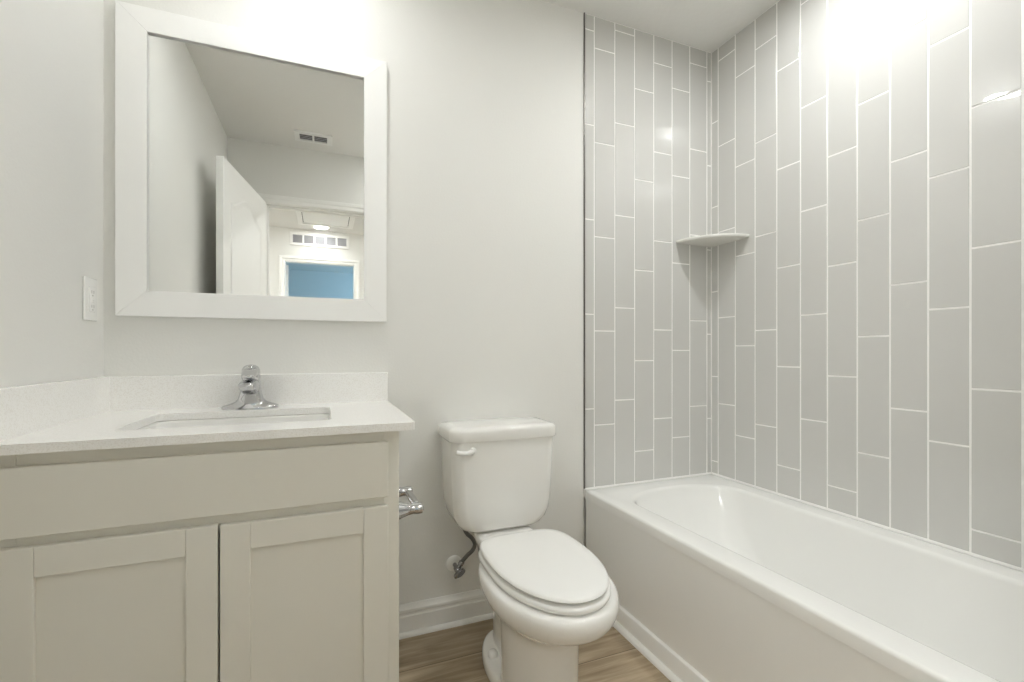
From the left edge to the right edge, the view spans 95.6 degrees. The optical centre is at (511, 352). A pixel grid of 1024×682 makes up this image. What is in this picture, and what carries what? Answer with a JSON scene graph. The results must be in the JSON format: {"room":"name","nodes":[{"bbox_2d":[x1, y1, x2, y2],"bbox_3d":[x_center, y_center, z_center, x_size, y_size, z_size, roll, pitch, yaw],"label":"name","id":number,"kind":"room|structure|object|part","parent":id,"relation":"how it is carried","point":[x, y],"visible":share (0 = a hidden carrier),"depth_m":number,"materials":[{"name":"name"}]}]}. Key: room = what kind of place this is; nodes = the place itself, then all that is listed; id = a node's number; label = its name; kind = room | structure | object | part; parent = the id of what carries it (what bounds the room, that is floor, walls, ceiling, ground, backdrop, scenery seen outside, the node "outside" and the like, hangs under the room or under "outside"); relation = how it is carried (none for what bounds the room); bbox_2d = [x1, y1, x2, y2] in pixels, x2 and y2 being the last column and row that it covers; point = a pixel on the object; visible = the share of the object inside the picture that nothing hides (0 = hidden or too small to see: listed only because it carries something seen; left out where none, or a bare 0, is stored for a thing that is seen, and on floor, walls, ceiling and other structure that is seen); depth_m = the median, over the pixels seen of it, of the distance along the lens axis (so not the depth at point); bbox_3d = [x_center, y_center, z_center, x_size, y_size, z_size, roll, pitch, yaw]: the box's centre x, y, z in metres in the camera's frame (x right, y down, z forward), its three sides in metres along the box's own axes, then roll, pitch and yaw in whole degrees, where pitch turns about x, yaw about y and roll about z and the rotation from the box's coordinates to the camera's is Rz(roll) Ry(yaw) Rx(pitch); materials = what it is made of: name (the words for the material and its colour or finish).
{"room":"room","nodes":[
{"label":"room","id":0,"kind":"room"},
{"bbox_2d":[0,0,102,387],"bbox_3d":[-0.880,-0.206,0.456,0.100,2.440,1.888,0,0,-22],"label":"wall","id":1,"kind":"structure","parent":0,"point":[51,51],"depth_m":1.08,"materials":[{"name":"paint"}]},
{"bbox_2d":[83,276,96,320],"bbox_3d":[-1.148,-0.145,1.266,0.010,0.117,0.074,0,0,-22],"label":"wall outlet","id":2,"kind":"object","parent":1,"relation":"attached to","point":[89,284],"visible":1,"depth_m":1.25,"materials":[{"name":"plastic"}]},
{"bbox_2d":[89,286,95,311],"bbox_3d":[-1.146,-0.145,1.267,0.004,0.069,0.034,0,0,-22],"label":"socket","id":3,"kind":"object","parent":2,"relation":"attached to","point":[92,289],"depth_m":1.27,"materials":[{"name":"plastic"}]},
{"bbox_2d":[103,0,710,604],"bbox_3d":[-0.138,-0.206,1.827,2.504,2.440,0.102,0,0,-22],"label":"wall","id":4,"kind":"structure","parent":0,"point":[485,98],"depth_m":1.74,"materials":[{"name":"paint"}]},
{"bbox_2d":[109,372,387,411],"bbox_3d":[-0.803,0.122,1.494,0.783,0.105,0.020,0,0,-22],"label":"backsplash","id":5,"kind":"structure","parent":4,"relation":"attached to","point":[126,393],"depth_m":1.45,"materials":[{"name":"stone"}]},
{"bbox_2d":[115,0,386,321],"bbox_3d":[-0.798,-0.564,1.496,0.764,0.914,0.019,0,0,-22],"label":"wall mirror","id":6,"kind":"object","parent":4,"relation":"attached to","point":[251,167],"visible":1,"depth_m":1.47,"materials":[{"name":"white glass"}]},
{"bbox_3d":[-0.799,-0.565,1.498,0.622,0.774,0.004,0,0,-22],"label":"glass","id":7,"kind":"part","parent":6,"relation":"part of","materials":[{"name":"mirror"}]},
{"bbox_2d":[399,589,492,632],"bbox_3d":[-0.079,0.960,1.790,0.815,0.108,0.014,0,0,-22],"label":"baseboard","id":8,"kind":"structure","parent":4,"relation":"attached to","point":[416,615],"depth_m":1.71,"materials":[{"name":"white wood"}]},
{"bbox_2d":[399,613,492,639],"bbox_3d":[-0.081,1.007,1.774,0.799,0.014,0.014,0,0,-22],"label":"trim","id":9,"kind":"structure","parent":4,"relation":"attached to","point":[457,623],"depth_m":1.70,"materials":[{"name":"white wood"}]},
{"bbox_2d":[446,528,476,578],"bbox_3d":[-0.181,0.720,1.704,0.102,0.206,0.098,0,0,-22],"label":"shutoff valve","id":10,"kind":"object","parent":4,"relation":"attached to","point":[454,563],"visible":0.9,"depth_m":1.70,"materials":[{"name":"metal"}]},
{"bbox_3d":[-0.190,0.796,1.673,0.041,0.030,0.021,0,0,-22],"label":"valve handle","id":11,"kind":"part","parent":10,"relation":"part of","materials":[{"name":"silver metal"}]},
{"bbox_2d":[584,12,584,488],"bbox_3d":[0.302,-0.427,1.957,0.005,1.999,0.016,0,0,-22],"label":"trim","id":12,"kind":"structure","parent":4,"relation":"attached to","point":[584,12],"depth_m":1.95,"materials":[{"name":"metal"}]},
{"bbox_2d":[584,472,710,496],"bbox_3d":[0.627,0.588,2.086,0.704,0.036,0.020,0,0,-22],"label":"trim","id":13,"kind":"structure","parent":4,"relation":"attached to","point":[708,473],"depth_m":2.06,"materials":[{"name":"white"}]},
{"bbox_2d":[613,621,682,681],"bbox_3d":[0.579,1.005,1.231,0.017,0.017,1.514,0,0,-22],"label":"trim","id":14,"kind":"structure","parent":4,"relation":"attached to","point":[641,648],"depth_m":1.54,"materials":[{"name":"white wood"}]},
{"bbox_2d":[399,619,670,681],"bbox_3d":[0.728,1.054,-1.801,4.600,0.080,7.320,0,0,-22],"label":"floor","id":15,"kind":"structure","parent":0,"point":[454,654],"depth_m":1.53,"materials":[{"name":"brown wood"}]},
{"bbox_2d":[0,431,398,681],"bbox_3d":[-0.730,0.602,1.246,0.766,0.822,0.531,0,0,-22],"label":"vanity cabinet","id":16,"kind":"object","parent":15,"relation":"on","point":[263,560],"visible":0.91,"depth_m":0.99,"materials":[{"name":"paint"}]},
{"bbox_3d":[-0.803,0.638,0.940,0.359,0.532,0.018,0,0,-22],"label":"door","id":17,"kind":"part","parent":16,"relation":"part of","materials":[{"name":"paint"}]},
{"bbox_3d":[-0.804,0.638,0.943,0.252,0.422,0.008,0,0,-22],"label":"panel","id":18,"kind":"part","parent":16,"relation":"part of","materials":[{"name":"paint"}]},
{"bbox_3d":[-0.637,0.285,1.006,0.717,0.135,0.018,0,0,-22],"label":"drawer","id":19,"kind":"part","parent":16,"relation":"part of","materials":[{"name":"paint"}]},
{"bbox_2d":[0,372,414,455],"bbox_3d":[-0.711,0.130,1.244,0.802,0.120,0.552,0,0,-22],"label":"countertop","id":20,"kind":"structure","parent":16,"relation":"on","point":[105,412],"depth_m":1.22,"materials":[{"name":"stone"}]},
{"bbox_2d":[137,413,330,429],"bbox_3d":[-0.719,0.261,1.231,0.495,0.140,0.352,0,0,-22],"label":"sink","id":21,"kind":"object","parent":20,"relation":"in","point":[322,416],"visible":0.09,"depth_m":1.35,"materials":[{"name":"ceramic"}]},
{"bbox_2d":[221,364,278,409],"bbox_3d":[-0.787,0.104,1.391,0.156,0.133,0.118,0,0,-22],"label":"faucet","id":22,"kind":"object","parent":20,"relation":"on","point":[250,395],"visible":1,"depth_m":1.39,"materials":[{"name":"silver metal"}]},
{"bbox_3d":[-0.783,0.110,1.382,0.049,0.062,0.097,0,0,-22],"label":"spout","id":23,"kind":"part","parent":22,"relation":"part of","materials":[{"name":"silver metal"}]},
{"bbox_3d":[-0.791,0.059,1.401,0.052,0.045,0.096,0,0,-22],"label":"handle","id":24,"kind":"part","parent":22,"relation":"part of","materials":[{"name":"silver metal"}]},
{"bbox_3d":[-0.469,0.639,1.075,0.353,0.530,0.018,0,0,-22],"label":"door","id":25,"kind":"part","parent":16,"relation":"part of","materials":[{"name":"paint"}]},
{"bbox_3d":[-0.470,0.639,1.078,0.246,0.420,0.008,0,0,-22],"label":"panel","id":26,"kind":"part","parent":16,"relation":"part of","materials":[{"name":"paint"}]},
{"bbox_2d":[399,486,423,519],"bbox_3d":[-0.320,0.436,1.368,0.085,0.056,0.229,0,0,-22],"label":"toilet paper holder","id":27,"kind":"object","parent":16,"relation":"attached to","point":[415,507],"visible":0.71,"depth_m":1.29,"materials":[{"name":"silver metal"}]},
{"bbox_3d":[-0.352,0.436,1.448,0.085,0.056,0.056,0,0,-22],"label":"post","id":28,"kind":"part","parent":27,"relation":"part of","materials":[{"name":"silver metal"}]},
{"bbox_3d":[-0.287,0.436,1.288,0.085,0.056,0.056,0,0,-22],"label":"post","id":29,"kind":"part","parent":27,"relation":"part of","materials":[{"name":"silver metal"}]},
{"bbox_2d":[438,417,618,681],"bbox_3d":[0.046,0.633,1.441,0.398,0.760,0.749,0,0,-22],"label":"toilet","id":30,"kind":"object","parent":15,"relation":"on","point":[548,594],"visible":1,"depth_m":1.39,"materials":[{"name":"ceramic"}]},
{"bbox_3d":[-0.152,0.330,1.534,0.076,0.025,0.028,0,0,-22],"label":"flush lever","id":31,"kind":"part","parent":30,"relation":"part of","materials":[{"name":"plastic"}]},
{"bbox_3d":[-0.054,0.459,1.689,0.380,0.315,0.202,0,0,-22],"label":"tank","id":32,"kind":"part","parent":30,"relation":"part of","materials":[{"name":"ceramic"}]},
{"bbox_3d":[-0.053,0.277,1.687,0.398,0.048,0.219,0,0,-22],"label":"tank lid","id":33,"kind":"part","parent":30,"relation":"part of","materials":[{"name":"ceramic"}]},
{"bbox_3d":[0.098,0.598,1.326,0.309,0.016,0.450,0,0,-22],"label":"seat lid","id":34,"kind":"part","parent":30,"relation":"part of","materials":[{"name":"plastic"}]},
{"bbox_3d":[0.099,0.621,1.323,0.317,0.018,0.455,0,0,-22],"label":"seat","id":35,"kind":"part","parent":30,"relation":"part of","materials":[{"name":"plastic"}]},
{"bbox_3d":[0.067,0.817,1.401,0.356,0.391,0.660,0,0,-22],"label":"bowl","id":36,"kind":"part","parent":30,"relation":"part of","materials":[{"name":"ceramic"}]},
{"bbox_2d":[585,474,1023,681],"bbox_3d":[0.909,0.794,1.374,0.701,0.435,1.520,0,0,-22],"label":"bathtub","id":37,"kind":"object","parent":15,"relation":"on","point":[720,579],"visible":0.99,"depth_m":1.36,"materials":[{"name":"ceramic"}]},
{"bbox_2d":[585,14,710,487],"bbox_3d":[0.626,-0.427,2.085,0.688,1.993,0.008,0,0,-22],"label":"tiled wall","id":38,"kind":"structure","parent":0,"point":[700,89],"depth_m":2.06,"materials":[{"name":"grey tile"}]},
{"bbox_2d":[676,233,748,246],"bbox_3d":[0.890,-0.507,2.072,0.213,0.014,0.213,0,0,-22],"label":"corner shelf","id":39,"kind":"object","parent":38,"relation":"attached to","point":[710,240],"visible":1,"depth_m":2.06,"materials":[{"name":"ceramic"}]},
{"bbox_2d":[544,0,778,52],"bbox_3d":[0.713,-1.466,-1.764,4.600,0.080,7.400,0,0,-22],"label":"ceiling","id":40,"kind":"structure","parent":0,"point":[706,25],"depth_m":1.96,"materials":[{"name":"paint"}]},
{"bbox_2d":[712,0,1020,566],"bbox_3d":[1.238,-0.427,1.506,0.009,1.993,1.518,0,0,-22],"label":"tiled wall","id":41,"kind":"structure","parent":0,"point":[996,24],"depth_m":1.56,"materials":[{"name":"grey tile"}]},
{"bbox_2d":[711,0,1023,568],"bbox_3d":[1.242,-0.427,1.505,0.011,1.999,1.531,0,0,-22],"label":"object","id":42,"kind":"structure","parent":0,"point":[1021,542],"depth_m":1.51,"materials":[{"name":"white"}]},
{"bbox_3d":[1.290,-0.206,1.517,0.088,2.440,1.572,0,0,-22],"label":"wall","id":43,"kind":"structure","parent":0,"visible":0},
{"bbox_2d":[711,472,1023,571],"bbox_3d":[1.240,0.588,1.503,0.016,0.036,1.530,0,0,-22],"label":"trim","id":44,"kind":"structure","parent":43,"relation":"attached to","point":[725,477],"depth_m":1.51,"materials":[{"name":"white"}]}
]}

